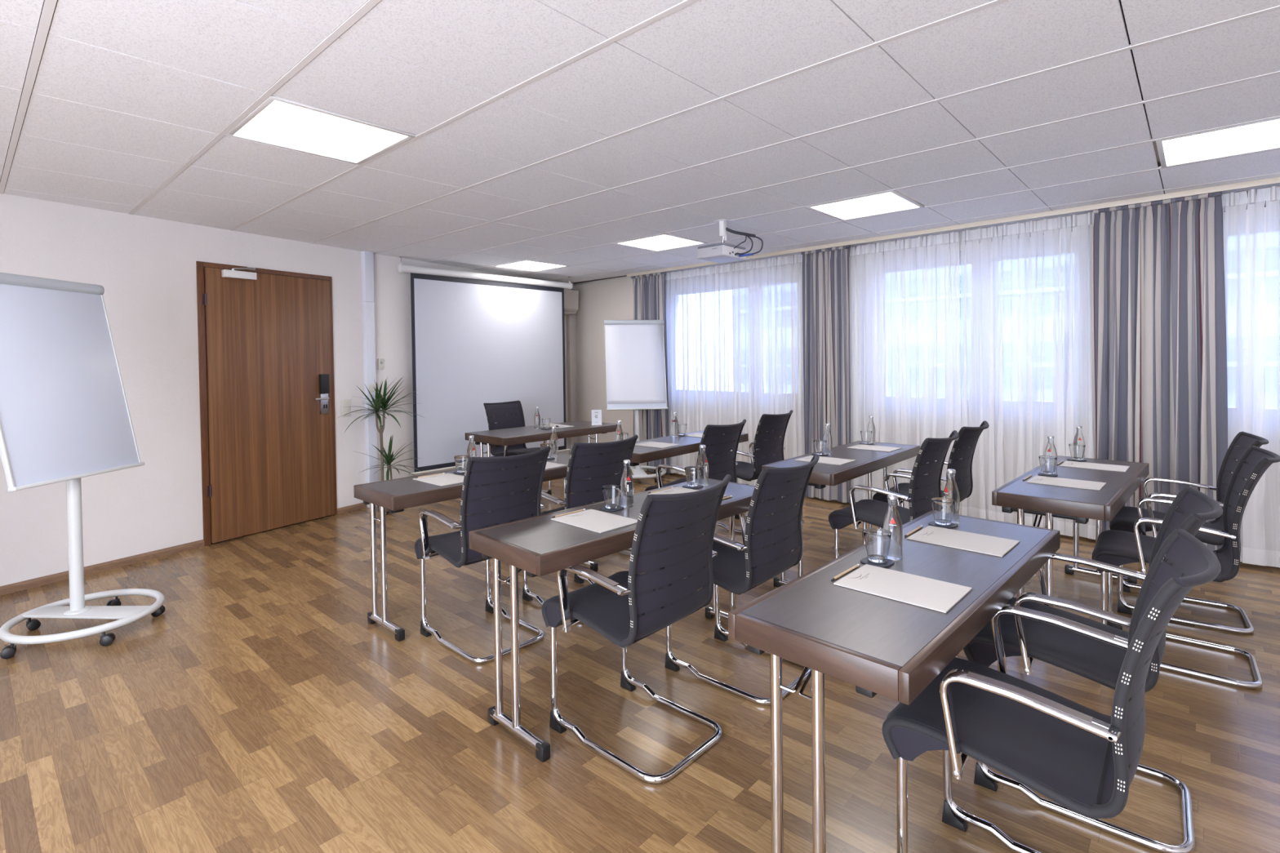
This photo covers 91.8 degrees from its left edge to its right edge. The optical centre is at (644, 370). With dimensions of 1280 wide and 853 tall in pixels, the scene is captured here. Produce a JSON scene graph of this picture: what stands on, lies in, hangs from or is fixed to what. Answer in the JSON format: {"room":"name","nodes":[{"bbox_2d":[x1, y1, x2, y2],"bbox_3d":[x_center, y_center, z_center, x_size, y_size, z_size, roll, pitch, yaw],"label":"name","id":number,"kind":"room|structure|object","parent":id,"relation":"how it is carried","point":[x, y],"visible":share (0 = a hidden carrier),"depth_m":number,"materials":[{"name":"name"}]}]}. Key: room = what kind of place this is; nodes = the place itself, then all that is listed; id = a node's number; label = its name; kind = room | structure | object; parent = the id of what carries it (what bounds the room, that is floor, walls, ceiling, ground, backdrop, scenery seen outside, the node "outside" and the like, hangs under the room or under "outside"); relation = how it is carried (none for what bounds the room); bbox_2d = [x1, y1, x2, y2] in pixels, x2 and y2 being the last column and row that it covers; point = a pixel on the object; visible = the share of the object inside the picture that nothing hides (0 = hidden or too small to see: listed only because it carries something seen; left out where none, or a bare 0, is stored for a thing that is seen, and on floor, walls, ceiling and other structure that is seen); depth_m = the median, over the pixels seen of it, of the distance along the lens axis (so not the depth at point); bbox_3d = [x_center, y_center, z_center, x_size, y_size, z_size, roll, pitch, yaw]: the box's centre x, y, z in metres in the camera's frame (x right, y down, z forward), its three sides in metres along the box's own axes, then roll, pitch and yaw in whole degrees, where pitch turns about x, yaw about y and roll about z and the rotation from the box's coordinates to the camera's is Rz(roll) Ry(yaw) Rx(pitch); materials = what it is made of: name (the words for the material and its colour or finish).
{"room":"conference room","nodes":[
{"label":"conference room","id":0,"kind":"room"},
{"bbox_2d":[0,191,577,586],"bbox_3d":[-3.240,0.054,5.009,0.250,2.504,8.744,0,1,30],"label":"wall","id":1,"kind":"structure","parent":0,"point":[145,267],"depth_m":4.40,"materials":[{"name":"paint"}]},
{"bbox_2d":[0,502,367,595],"bbox_3d":[-3.101,1.279,4.981,0.014,0.052,8.178,0,1,30],"label":"baseboard","id":2,"kind":"structure","parent":1,"relation":"attached to","point":[29,584],"depth_m":4.17,"materials":[{"name":"brown wood"}]},
{"bbox_2d":[195,261,337,546],"bbox_3d":[-3.055,0.236,5.092,0.227,2.132,1.071,0,1,30],"label":"door","id":3,"kind":"structure","parent":1,"relation":"in","point":[266,349],"depth_m":5.01,"materials":[{"name":"brown wood"}]},
{"bbox_2d":[341,399,351,417],"bbox_3d":[-2.718,0.338,5.650,0.012,0.156,0.082,0,1,30],"label":"light switch","id":4,"kind":"object","parent":1,"relation":"attached to","point":[345,402],"visible":0.97,"depth_m":5.64,"materials":[{"name":"grey plastic"}]},
{"bbox_2d":[360,250,377,507],"bbox_3d":[-2.579,0.082,5.835,0.067,2.402,0.092,0,1,30],"label":"cable trunking","id":5,"kind":"object","parent":1,"relation":"attached to","point":[366,257],"visible":0.8,"depth_m":5.81,"materials":[{"name":"white plastic"}]},
{"bbox_2d":[377,358,383,369],"bbox_3d":[-2.533,-0.066,5.958,0.026,0.110,0.050,0,1,30],"label":"wall switch","id":6,"kind":"object","parent":1,"relation":"attached to","point":[380,366],"visible":1,"depth_m":5.94,"materials":[{"name":"grey plastic"}]},
{"bbox_2d":[566,315,574,454],"bbox_3d":[-1.014,0.226,8.565,0.049,1.970,0.080,0,1,30],"label":"pipe cover","id":7,"kind":"object","parent":1,"relation":"attached to","point":[569,318],"visible":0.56,"depth_m":8.53,"materials":[{"name":"white"}]},
{"bbox_2d":[564,288,578,314],"bbox_3d":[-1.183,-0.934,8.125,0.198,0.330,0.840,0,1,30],"label":"speaker","id":8,"kind":"object","parent":1,"relation":"attached to","point":[571,295],"visible":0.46,"depth_m":8.30,"materials":[{"name":"white plastic"}]},
{"bbox_2d":[0,0,1164,283],"bbox_3d":[-0.636,-1.138,3.026,9.600,0.030,8.900,0,1,42],"label":"trim","id":9,"kind":"structure","parent":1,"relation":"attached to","point":[1154,144],"depth_m":2.93,"materials":[{"name":"grey metal"}]},
{"bbox_2d":[0,0,1279,285],"bbox_3d":[-0.936,-1.086,2.768,9.300,0.009,8.772,0,1,42],"label":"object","id":10,"kind":"structure","parent":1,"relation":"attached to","point":[49,6],"depth_m":2.68,"materials":[{"name":"white metal"}]},
{"bbox_2d":[0,469,1279,852],"bbox_3d":[-0.534,1.369,3.077,9.100,0.120,8.600,0,1,42],"label":"floor","id":11,"kind":"structure","parent":0,"point":[264,710],"depth_m":2.31,"materials":[{"name":"brown wood"}]},
{"bbox_2d":[0,272,165,659],"bbox_3d":[-2.888,0.426,3.181,0.641,1.820,0.700,-1,1,2],"label":"flip chart","id":12,"kind":"object","parent":11,"relation":"on","point":[64,412],"visible":1,"depth_m":3.17,"materials":[{"name":"grey"}]},
{"bbox_2d":[339,376,424,510],"bbox_3d":[-2.409,0.667,5.728,0.644,1.231,0.690,-1,1,0],"label":"dracaena","id":13,"kind":"object","parent":11,"relation":"on","point":[380,401],"visible":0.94,"depth_m":5.71,"materials":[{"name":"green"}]},
{"bbox_2d":[353,453,598,641],"bbox_3d":[-0.878,0.943,3.613,0.450,0.720,1.400,0,1,42],"label":"folding table","id":14,"kind":"object","parent":11,"relation":"on","point":[397,495],"visible":0.65,"depth_m":3.15,"materials":[{"name":"brown laminate"}]},
{"bbox_2d":[413,473,463,486],"bbox_3d":[-1.080,0.588,3.363,0.298,0.004,0.215,0,1,42],"label":"pad","id":15,"kind":"object","parent":14,"relation":"on","point":[445,479],"visible":0.98,"depth_m":3.35,"materials":[{"name":"grey paper"}]},
{"bbox_2d":[453,471,465,474],"bbox_3d":[-1.049,0.583,3.563,0.087,0.005,0.088,-1,1,-30],"label":"coaster","id":16,"kind":"object","parent":14,"relation":"on","point":[455,472],"visible":0.55,"depth_m":3.53,"materials":[{"name":"stone"}]},
{"bbox_2d":[453,454,469,472],"bbox_3d":[-1.049,0.535,3.562,0.083,0.091,0.083,0,1,42],"label":"tumbler","id":17,"kind":"object","parent":16,"relation":"on","point":[460,461],"visible":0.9,"depth_m":3.53,"materials":[{"name":"clear glass"}]},
{"bbox_2d":[466,435,476,457],"bbox_3d":[-1.020,0.482,3.662,0.059,0.202,0.059,0,1,42],"label":"water bottle","id":18,"kind":"object","parent":14,"relation":"on","point":[471,450],"visible":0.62,"depth_m":3.64,"materials":[{"name":"clear glass"}]},
{"bbox_2d":[549,426,558,457],"bbox_3d":[-0.597,0.469,4.102,0.059,0.202,0.059,0,1,12],"label":"water bottle","id":19,"kind":"object","parent":14,"relation":"on","point":[553,438],"visible":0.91,"depth_m":4.08,"materials":[{"name":"clear glass"}]},
{"bbox_2d":[545,462,567,469],"bbox_3d":[-0.650,0.574,3.783,0.298,0.004,0.215,0,1,43],"label":"pad","id":20,"kind":"object","parent":14,"relation":"on","point":[548,464],"visible":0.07,"depth_m":3.74,"materials":[{"name":"grey paper"}]},
{"label":"coaster","id":21,"kind":"object","parent":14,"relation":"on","visible":0},
{"bbox_2d":[539,443,552,458],"bbox_3d":[-0.635,0.521,4.030,0.083,0.091,0.083,0,1,42],"label":"tumbler","id":22,"kind":"object","parent":21,"relation":"on","point":[543,446],"visible":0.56,"depth_m":4.01,"materials":[{"name":"clear glass"}]},
{"bbox_2d":[414,446,551,663],"bbox_3d":[-0.787,0.842,3.054,0.621,0.942,0.525,0,1,43],"label":"chair","id":23,"kind":"object","parent":11,"relation":"on","point":[489,502],"visible":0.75,"depth_m":2.90,"materials":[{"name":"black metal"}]},
{"bbox_2d":[483,400,551,495],"bbox_3d":[-1.275,0.787,6.238,0.621,0.942,0.525,0,1,41],"label":"chair","id":24,"kind":"object","parent":11,"relation":"on","point":[507,415],"visible":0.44,"depth_m":6.36,"materials":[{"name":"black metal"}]},
{"bbox_2d":[465,420,617,457],"bbox_3d":[-0.913,0.901,5.855,0.610,0.720,1.370,0,1,43],"label":"folding table","id":25,"kind":"object","parent":11,"relation":"on","point":[519,435],"visible":0.63,"depth_m":5.56,"materials":[{"name":"laminate"}]},
{"bbox_2d":[533,407,540,428],"bbox_3d":[-1.008,0.441,5.836,0.059,0.202,0.059,-1,1,-8],"label":"water bottle","id":26,"kind":"object","parent":25,"relation":"on","point":[536,418],"visible":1,"depth_m":5.82,"materials":[{"name":"clear glass"}]},
{"bbox_2d":[591,409,602,425],"bbox_3d":[-0.468,0.456,6.100,0.104,0.148,0.060,-1,1,-6],"label":"table sign","id":27,"kind":"object","parent":25,"relation":"on","point":[596,414],"visible":1,"depth_m":6.10,"materials":[{"name":"white paper"}]},
{"label":"coaster","id":28,"kind":"object","parent":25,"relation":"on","visible":0},
{"bbox_2d":[542,417,550,428],"bbox_3d":[-0.917,0.491,5.803,0.083,0.091,0.083,0,1,42],"label":"tumbler","id":29,"kind":"object","parent":28,"relation":"on","point":[545,421],"visible":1,"depth_m":5.77,"materials":[{"name":"clear glass"}]},
{"bbox_2d":[522,434,638,622],"bbox_3d":[-0.363,0.828,3.481,0.621,0.942,0.525,0,2,45],"label":"chair","id":30,"kind":"object","parent":11,"relation":"on","point":[591,467],"visible":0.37,"depth_m":3.27,"materials":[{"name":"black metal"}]},
{"bbox_2d":[469,478,755,762],"bbox_3d":[-0.005,0.950,2.680,0.450,0.720,1.400,0,2,45],"label":"folding table","id":31,"kind":"object","parent":11,"relation":"on","point":[540,545],"visible":0.77,"depth_m":2.27,"materials":[{"name":"brown laminate"}]},
{"bbox_2d":[551,509,637,533],"bbox_3d":[-0.194,0.594,2.465,0.298,0.004,0.215,0,2,44],"label":"pad","id":32,"kind":"object","parent":31,"relation":"on","point":[593,520],"visible":0.98,"depth_m":2.45,"materials":[{"name":"grey paper"}]},
{"bbox_2d":[600,506,623,511],"bbox_3d":[-0.139,0.589,2.655,0.088,0.005,0.087,0,1,41],"label":"coaster","id":33,"kind":"object","parent":31,"relation":"on","point":[620,508],"visible":0.76,"depth_m":2.63,"materials":[{"name":"stone"}]},
{"bbox_2d":[601,484,621,509],"bbox_3d":[-0.139,0.541,2.654,0.083,0.091,0.083,0,1,42],"label":"tumbler","id":34,"kind":"object","parent":33,"relation":"on","point":[611,493],"visible":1,"depth_m":2.63,"materials":[{"name":"clear glass"}]},
{"bbox_2d":[620,459,633,507],"bbox_3d":[-0.075,0.489,2.698,0.059,0.202,0.059,-1,1,-18],"label":"water bottle","id":35,"kind":"object","parent":31,"relation":"on","point":[627,482],"visible":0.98,"depth_m":2.68,"materials":[{"name":"clear glass"}]},
{"bbox_2d":[648,486,726,497],"bbox_3d":[0.200,0.580,2.902,0.298,0.004,0.215,0,2,44],"label":"pad","id":36,"kind":"object","parent":31,"relation":"on","point":[677,490],"visible":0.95,"depth_m":2.98,"materials":[{"name":"grey paper"}]},
{"bbox_2d":[682,484,703,488],"bbox_3d":[0.243,0.576,3.091,0.087,0.005,0.088,-2,1,-43],"label":"coaster","id":37,"kind":"object","parent":31,"relation":"on","point":[684,486],"visible":0.7,"depth_m":3.07,"materials":[{"name":"stone"}]},
{"bbox_2d":[684,466,701,486],"bbox_3d":[0.243,0.527,3.091,0.083,0.091,0.083,0,1,42],"label":"tumbler","id":38,"kind":"object","parent":37,"relation":"on","point":[692,473],"visible":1,"depth_m":3.06,"materials":[{"name":"clear glass"}]},
{"bbox_2d":[697,444,708,485],"bbox_3d":[0.296,0.476,3.132,0.059,0.202,0.059,-2,1,-38],"label":"water bottle","id":39,"kind":"object","parent":31,"relation":"on","point":[702,462],"visible":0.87,"depth_m":3.11,"materials":[{"name":"clear glass"}]},
{"bbox_2d":[604,320,667,482],"bbox_3d":[-0.081,0.318,7.015,0.700,1.820,0.641,-1,1,-7],"label":"flip chart","id":40,"kind":"object","parent":11,"relation":"on","point":[635,355],"visible":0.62,"depth_m":7.09,"materials":[{"name":"grey paper"}]},
{"bbox_2d":[541,474,731,783],"bbox_3d":[-0.015,0.847,2.252,0.621,0.942,0.525,0,1,42],"label":"chair","id":41,"kind":"object","parent":11,"relation":"on","point":[625,607],"visible":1,"depth_m":2.11,"materials":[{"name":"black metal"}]},
{"bbox_2d":[617,430,748,551],"bbox_3d":[0.260,0.905,4.871,0.450,0.720,1.400,0,1,41],"label":"folding table","id":42,"kind":"object","parent":11,"relation":"on","point":[688,445],"visible":0.16,"depth_m":4.53,"materials":[{"name":"brown laminate"}]},
{"bbox_2d":[615,420,623,441],"bbox_3d":[-0.179,0.457,4.455,0.059,0.202,0.059,0,1,12],"label":"water bottle","id":43,"kind":"object","parent":42,"relation":"on","point":[619,433],"visible":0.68,"depth_m":4.44,"materials":[{"name":"clear glass"}]},
{"bbox_2d":[635,441,680,448],"bbox_3d":[0.087,0.549,4.617,0.298,0.004,0.215,0,1,41],"label":"pad","id":44,"kind":"object","parent":42,"relation":"on","point":[651,444],"visible":0.96,"depth_m":4.60,"materials":[{"name":"grey paper"}]},
{"bbox_2d":[671,412,678,436],"bbox_3d":[0.252,0.439,5.107,0.059,0.202,0.059,-1,1,-3],"label":"water bottle","id":45,"kind":"object","parent":42,"relation":"on","point":[674,425],"visible":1,"depth_m":5.09,"materials":[{"name":"clear glass"}]},
{"bbox_3d":[0.314,0.536,5.161,0.087,0.005,0.087,-1,1,-32],"label":"coaster","id":46,"kind":"object","parent":42,"relation":"on","visible":0},
{"bbox_2d":[678,423,686,435],"bbox_3d":[0.314,0.487,5.160,0.083,0.091,0.083,0,1,42],"label":"tumbler","id":47,"kind":"object","parent":46,"relation":"on","point":[682,427],"visible":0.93,"depth_m":5.13,"materials":[{"name":"clear glass"}]},
{"bbox_2d":[644,419,746,491],"bbox_3d":[0.369,0.804,4.249,0.621,0.942,0.525,0,1,41],"label":"chair","id":48,"kind":"object","parent":11,"relation":"on","point":[718,441],"visible":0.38,"depth_m":4.09,"materials":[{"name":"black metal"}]},
{"bbox_2d":[664,453,819,705],"bbox_3d":[0.427,0.833,2.691,0.621,0.942,0.525,0,1,41],"label":"chair","id":49,"kind":"object","parent":11,"relation":"on","point":[774,519],"visible":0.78,"depth_m":2.52,"materials":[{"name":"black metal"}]},
{"bbox_2d":[716,409,792,535],"bbox_3d":[0.855,0.785,4.948,0.621,0.942,0.525,0,1,41],"label":"chair","id":50,"kind":"object","parent":11,"relation":"on","point":[769,445],"visible":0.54,"depth_m":4.76,"materials":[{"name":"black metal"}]},
{"bbox_2d":[761,440,919,587],"bbox_3d":[1.336,0.907,4.052,0.450,0.720,1.400,0,1,42],"label":"folding table","id":51,"kind":"object","parent":11,"relation":"on","point":[867,461],"visible":0.51,"depth_m":3.77,"materials":[{"name":"brown laminate"}]},
{"bbox_2d":[812,453,828,456],"bbox_3d":[1.146,0.546,4.039,0.087,0.005,0.088,-1,1,-30],"label":"coaster","id":52,"kind":"object","parent":51,"relation":"on","point":[824,455],"visible":0.61,"depth_m":4.01,"materials":[{"name":"stone"}]},
{"bbox_2d":[813,440,826,454],"bbox_3d":[1.146,0.498,4.038,0.083,0.091,0.083,0,1,42],"label":"tumbler","id":53,"kind":"object","parent":52,"relation":"on","point":[820,446],"visible":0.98,"depth_m":4.01,"materials":[{"name":"clear glass"}]},
{"bbox_2d":[795,455,855,465],"bbox_3d":[1.118,0.551,3.831,0.298,0.004,0.215,0,1,42],"label":"pad","id":54,"kind":"object","parent":51,"relation":"on","point":[837,461],"visible":0.99,"depth_m":3.81,"materials":[{"name":"grey paper"}]},
{"bbox_2d":[822,423,832,454],"bbox_3d":[1.206,0.446,4.075,0.059,0.202,0.059,0,1,42],"label":"water bottle","id":55,"kind":"object","parent":51,"relation":"on","point":[827,435],"visible":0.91,"depth_m":4.05,"materials":[{"name":"clear glass"}]},
{"bbox_2d":[866,415,875,444],"bbox_3d":[1.673,0.431,4.565,0.059,0.202,0.059,0,1,42],"label":"water bottle","id":56,"kind":"object","parent":51,"relation":"on","point":[871,427],"visible":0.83,"depth_m":4.54,"materials":[{"name":"clear glass"}]},
{"bbox_2d":[847,444,901,452],"bbox_3d":[1.602,0.536,4.313,0.298,0.004,0.215,0,1,43],"label":"pad","id":57,"kind":"object","parent":51,"relation":"on","point":[888,449],"visible":1,"depth_m":4.30,"materials":[{"name":"grey paper"}]},
{"label":"coaster","id":58,"kind":"object","parent":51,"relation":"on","visible":0},
{"bbox_2d":[860,430,871,444],"bbox_3d":[1.619,0.483,4.518,0.083,0.091,0.083,0,1,42],"label":"tumbler","id":59,"kind":"object","parent":58,"relation":"on","point":[866,435],"visible":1,"depth_m":4.49,"materials":[{"name":"clear glass"}]},
{"bbox_2d":[728,511,1059,852],"bbox_3d":[0.864,0.953,1.911,0.450,0.720,1.400,0,2,44],"label":"folding table","id":60,"kind":"object","parent":11,"relation":"on","point":[891,649],"visible":0.73,"depth_m":1.52,"materials":[{"name":"laminate"}]},
{"bbox_2d":[831,564,859,581],"bbox_3d":[0.593,0.595,1.828,0.008,0.008,0.180,0,2,44],"label":"pencil","id":61,"kind":"object","parent":60,"relation":"on","point":[857,565],"visible":1,"depth_m":1.82,"materials":[{"name":"brown wood"}]},
{"bbox_2d":[860,556,894,568],"bbox_3d":[0.724,0.592,1.923,0.087,0.005,0.088,-2,1,-41],"label":"coaster","id":62,"kind":"object","parent":60,"relation":"on","point":[889,562],"visible":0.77,"depth_m":1.90,"materials":[{"name":"stone"}]},
{"bbox_2d":[862,528,891,563],"bbox_3d":[0.723,0.544,1.922,0.083,0.091,0.083,0,1,42],"label":"tumbler","id":63,"kind":"object","parent":62,"relation":"on","point":[877,540],"visible":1,"depth_m":1.90,"materials":[{"name":"clear glass"}]},
{"bbox_2d":[883,493,902,561],"bbox_3d":[0.784,0.492,1.954,0.059,0.202,0.059,0,1,22],"label":"water bottle","id":64,"kind":"object","parent":60,"relation":"on","point":[892,522],"visible":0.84,"depth_m":1.93,"materials":[{"name":"clear glass"}]},
{"bbox_2d":[833,564,972,613],"bbox_3d":[0.714,0.596,1.718,0.298,0.004,0.215,0,1,43],"label":"pad","id":65,"kind":"object","parent":60,"relation":"on","point":[919,591],"visible":1,"depth_m":1.70,"materials":[{"name":"grey paper"}]},
{"bbox_2d":[928,520,957,528],"bbox_3d":[1.126,0.579,2.336,0.087,0.005,0.088,-1,1,-34],"label":"coaster","id":66,"kind":"object","parent":60,"relation":"on","point":[952,525],"visible":0.73,"depth_m":2.32,"materials":[{"name":"stone"}]},
{"bbox_2d":[930,497,955,525],"bbox_3d":[1.125,0.531,2.335,0.083,0.091,0.083,0,1,42],"label":"tumbler","id":67,"kind":"object","parent":66,"relation":"on","point":[943,508],"visible":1,"depth_m":2.31,"materials":[{"name":"clear glass"}]},
{"bbox_2d":[942,469,959,524],"bbox_3d":[1.178,0.479,2.378,0.059,0.202,0.059,-1,1,-18],"label":"water bottle","id":68,"kind":"object","parent":60,"relation":"on","point":[951,490],"visible":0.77,"depth_m":2.36,"materials":[{"name":"clear glass"}]},
{"bbox_2d":[906,525,1019,556],"bbox_3d":[1.099,0.583,2.139,0.298,0.004,0.215,0,2,44],"label":"pad","id":69,"kind":"object","parent":60,"relation":"on","point":[978,543],"visible":1,"depth_m":2.12,"materials":[{"name":"grey paper"}]},
{"bbox_2d":[828,430,959,559],"bbox_3d":[1.419,0.805,3.488,0.621,0.942,0.525,0,1,43],"label":"chair","id":70,"kind":"object","parent":11,"relation":"on","point":[925,477],"visible":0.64,"depth_m":3.36,"materials":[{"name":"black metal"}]},
{"bbox_2d":[872,420,989,528],"bbox_3d":[1.850,0.791,3.967,0.621,0.942,0.525,0,1,43],"label":"chair","id":71,"kind":"object","parent":11,"relation":"on","point":[961,457],"visible":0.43,"depth_m":3.79,"materials":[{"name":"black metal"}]},
{"bbox_2d":[882,528,1221,852],"bbox_3d":[0.955,0.849,1.484,0.621,0.942,0.525,0,1,41],"label":"chair","id":72,"kind":"object","parent":11,"relation":"on","point":[1084,760],"visible":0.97,"depth_m":1.41,"materials":[{"name":"fabric"}]},
{"bbox_2d":[991,455,1149,607],"bbox_3d":[2.284,0.910,3.257,0.450,0.720,1.400,0,2,44],"label":"folding table","id":73,"kind":"object","parent":11,"relation":"on","point":[1079,505],"visible":0.59,"depth_m":2.88,"materials":[{"name":"brown laminate"}]},
{"bbox_2d":[1038,472,1057,476],"bbox_3d":[2.138,0.548,3.283,0.088,0.005,0.087,0,1,36],"label":"coaster","id":74,"kind":"object","parent":73,"relation":"on","point":[1039,473],"visible":0.83,"depth_m":3.26,"materials":[{"name":"stone"}]},
{"bbox_2d":[1038,455,1057,475],"bbox_3d":[2.138,0.500,3.283,0.083,0.091,0.083,0,1,42],"label":"tumbler","id":75,"kind":"object","parent":74,"relation":"on","point":[1047,464],"visible":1,"depth_m":3.26,"materials":[{"name":"clear glass"}]},
{"bbox_2d":[1044,435,1057,473],"bbox_3d":[2.185,0.448,3.330,0.059,0.202,0.059,-2,1,-40],"label":"water bottle","id":76,"kind":"object","parent":73,"relation":"on","point":[1051,451],"visible":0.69,"depth_m":3.31,"materials":[{"name":"clear glass"}]},
{"bbox_2d":[1026,475,1106,490],"bbox_3d":[2.090,0.553,3.071,0.298,0.004,0.215,0,1,43],"label":"pad","id":77,"kind":"object","parent":73,"relation":"on","point":[1097,486],"visible":1,"depth_m":3.06,"materials":[{"name":"grey paper"}]},
{"bbox_2d":[1066,458,1086,462],"bbox_3d":[2.592,0.534,3.712,0.087,0.005,0.088,-1,1,-31],"label":"coaster","id":78,"kind":"object","parent":73,"relation":"on","point":[1069,460],"visible":0.82,"depth_m":3.69,"materials":[{"name":"stone"}]},
{"bbox_2d":[1068,443,1085,460],"bbox_3d":[2.591,0.486,3.711,0.083,0.091,0.083,0,1,42],"label":"tumbler","id":79,"kind":"object","parent":78,"relation":"on","point":[1077,451],"visible":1,"depth_m":3.69,"materials":[{"name":"clear glass"}]},
{"bbox_2d":[1073,426,1084,459],"bbox_3d":[2.638,0.434,3.759,0.059,0.202,0.059,0,1,26],"label":"water bottle","id":80,"kind":"object","parent":73,"relation":"on","point":[1078,439],"visible":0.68,"depth_m":3.74,"materials":[{"name":"clear glass"}]},
{"bbox_2d":[1059,460,1129,472],"bbox_3d":[2.549,0.539,3.508,0.298,0.004,0.215,0,1,43],"label":"pad","id":81,"kind":"object","parent":73,"relation":"on","point":[1067,464],"visible":1,"depth_m":3.49,"materials":[{"name":"grey paper"}]},
{"bbox_2d":[963,486,1222,852],"bbox_3d":[1.383,0.835,1.938,0.621,0.942,0.525,0,1,39],"label":"chair","id":82,"kind":"object","parent":11,"relation":"on","point":[1100,662],"visible":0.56,"depth_m":1.88,"materials":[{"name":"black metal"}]},
{"bbox_2d":[1091,445,1279,688],"bbox_3d":[2.393,0.807,2.762,0.621,0.942,0.525,0,1,40],"label":"chair","id":83,"kind":"object","parent":11,"relation":"on","point":[1113,547],"visible":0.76,"depth_m":2.74,"materials":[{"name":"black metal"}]},
{"bbox_2d":[1109,431,1269,634],"bbox_3d":[2.822,0.792,3.241,0.621,0.942,0.525,0,1,37],"label":"chair","id":84,"kind":"object","parent":11,"relation":"on","point":[1124,520],"visible":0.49,"depth_m":3.25,"materials":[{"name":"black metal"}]},
{"bbox_2d":[0,0,1279,282],"bbox_3d":[-0.880,-1.088,2.562,9.369,0.016,8.492,0,1,42],"label":"ceiling","id":85,"kind":"structure","parent":0,"point":[124,93],"depth_m":2.59,"materials":[{"name":"tile"}]},
{"bbox_2d":[225,94,415,164],"bbox_3d":[-1.477,-1.082,2.833,0.599,0.014,0.599,0,1,42],"label":"recessed light","id":86,"kind":"object","parent":85,"relation":"in","point":[277,122],"visible":0.86,"depth_m":2.80,"materials":[{"name":"white paint"}]},
{"bbox_2d":[397,256,573,475],"bbox_3d":[-1.651,-0.069,6.943,0.082,2.174,2.230,0,1,42],"label":"projection screen","id":87,"kind":"object","parent":85,"relation":"hanging from","point":[477,339],"visible":1,"depth_m":6.74,"materials":[{"name":"white fabric"}]},
{"bbox_2d":[492,259,569,271],"bbox_3d":[-1.247,-1.160,6.828,0.599,0.014,0.599,0,1,42],"label":"recessed light","id":88,"kind":"object","parent":85,"relation":"in","point":[528,265],"visible":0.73,"depth_m":6.82,"materials":[{"name":"white paint"}]},
{"bbox_2d":[613,233,706,251],"bbox_3d":[0.147,-1.154,5.574,0.599,0.014,0.599,0,1,42],"label":"recessed light","id":89,"kind":"object","parent":85,"relation":"in","point":[664,242],"visible":0.87,"depth_m":5.57,"materials":[{"name":"white paint"}]},
{"bbox_2d":[697,218,763,262],"bbox_3d":[0.648,-1.003,4.731,0.409,0.286,0.320,0,1,42],"label":"projector","id":90,"kind":"object","parent":85,"relation":"attached to","point":[722,252],"visible":1,"depth_m":4.70,"materials":[{"name":"white paint"}]},
{"bbox_2d":[806,190,924,221],"bbox_3d":[1.542,-1.148,4.321,0.599,0.014,0.599,0,1,42],"label":"recessed light","id":91,"kind":"object","parent":85,"relation":"in","point":[890,202],"visible":0.88,"depth_m":4.31,"materials":[{"name":"white paint"}]},
{"bbox_2d":[626,177,1279,276],"bbox_3d":[2.449,-1.154,5.136,7.220,0.034,0.191,0,2,44],"label":"rail","id":92,"kind":"object","parent":85,"relation":"attached to","point":[1275,181],"visible":0.99,"depth_m":4.77,"materials":[{"name":"beige metal"}]},
{"bbox_2d":[631,271,670,474],"bbox_3d":[0.074,0.022,7.379,0.640,2.345,0.099,0,1,42],"label":"curtain","id":93,"kind":"object","parent":92,"relation":"hanging from","point":[649,290],"visible":0.46,"depth_m":7.32,"materials":[{"name":"fabric"}]},
{"bbox_2d":[665,253,804,485],"bbox_3d":[0.897,0.026,6.665,2.329,2.333,0.077,0,2,44],"label":"sheer curtain","id":94,"kind":"object","parent":92,"relation":"hanging from","point":[734,331],"visible":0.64,"depth_m":6.56,"materials":[{"name":"white fabric"}]},
{"bbox_2d":[800,244,851,503],"bbox_3d":[1.706,0.031,5.797,0.496,2.345,0.105,0,1,42],"label":"curtain","id":95,"kind":"object","parent":92,"relation":"hanging from","point":[825,272],"visible":0.81,"depth_m":5.78,"materials":[{"name":"fabric"}]},
{"bbox_2d":[848,231,960,515],"bbox_3d":[2.144,0.033,5.447,1.195,2.333,0.073,0,2,45],"label":"sheer curtain","id":96,"kind":"object","parent":92,"relation":"hanging from","point":[904,295],"visible":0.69,"depth_m":5.34,"materials":[{"name":"white fabric"}]},
{"bbox_2d":[960,212,1095,539],"bbox_3d":[3.066,0.038,4.568,1.396,2.333,0.077,0,2,44],"label":"sheer curtain","id":97,"kind":"object","parent":92,"relation":"hanging from","point":[1026,347],"visible":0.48,"depth_m":4.72,"materials":[{"name":"white fabric"}]},
{"bbox_2d":[1091,191,1227,551],"bbox_3d":[3.421,0.041,4.143,0.704,2.345,0.097,0,2,45],"label":"curtain","id":98,"kind":"object","parent":92,"relation":"hanging from","point":[1160,387],"visible":0.82,"depth_m":4.12,"materials":[{"name":"fabric"}]},
{"bbox_2d":[1221,186,1279,567],"bbox_3d":[4.231,0.044,3.456,1.884,2.333,0.076,0,2,44],"label":"sheer curtain","id":99,"kind":"object","parent":92,"relation":"hanging from","point":[1251,218],"visible":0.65,"depth_m":3.85,"materials":[{"name":"white fabric"}]},
{"bbox_2d":[1155,117,1279,168],"bbox_3d":[2.936,-1.142,3.067,0.599,0.014,0.599,0,1,42],"label":"recessed light","id":100,"kind":"object","parent":85,"relation":"in","point":[1261,135],"visible":0.88,"depth_m":3.10,"materials":[{"name":"white paint"}]},
{"bbox_2d":[575,185,1279,443],"bbox_3d":[2.314,-0.031,5.795,9.120,2.504,0.320,0,2,44],"label":"wall","id":101,"kind":"structure","parent":0,"point":[598,302],"depth_m":8.39,"materials":[{"name":"beige paint"}]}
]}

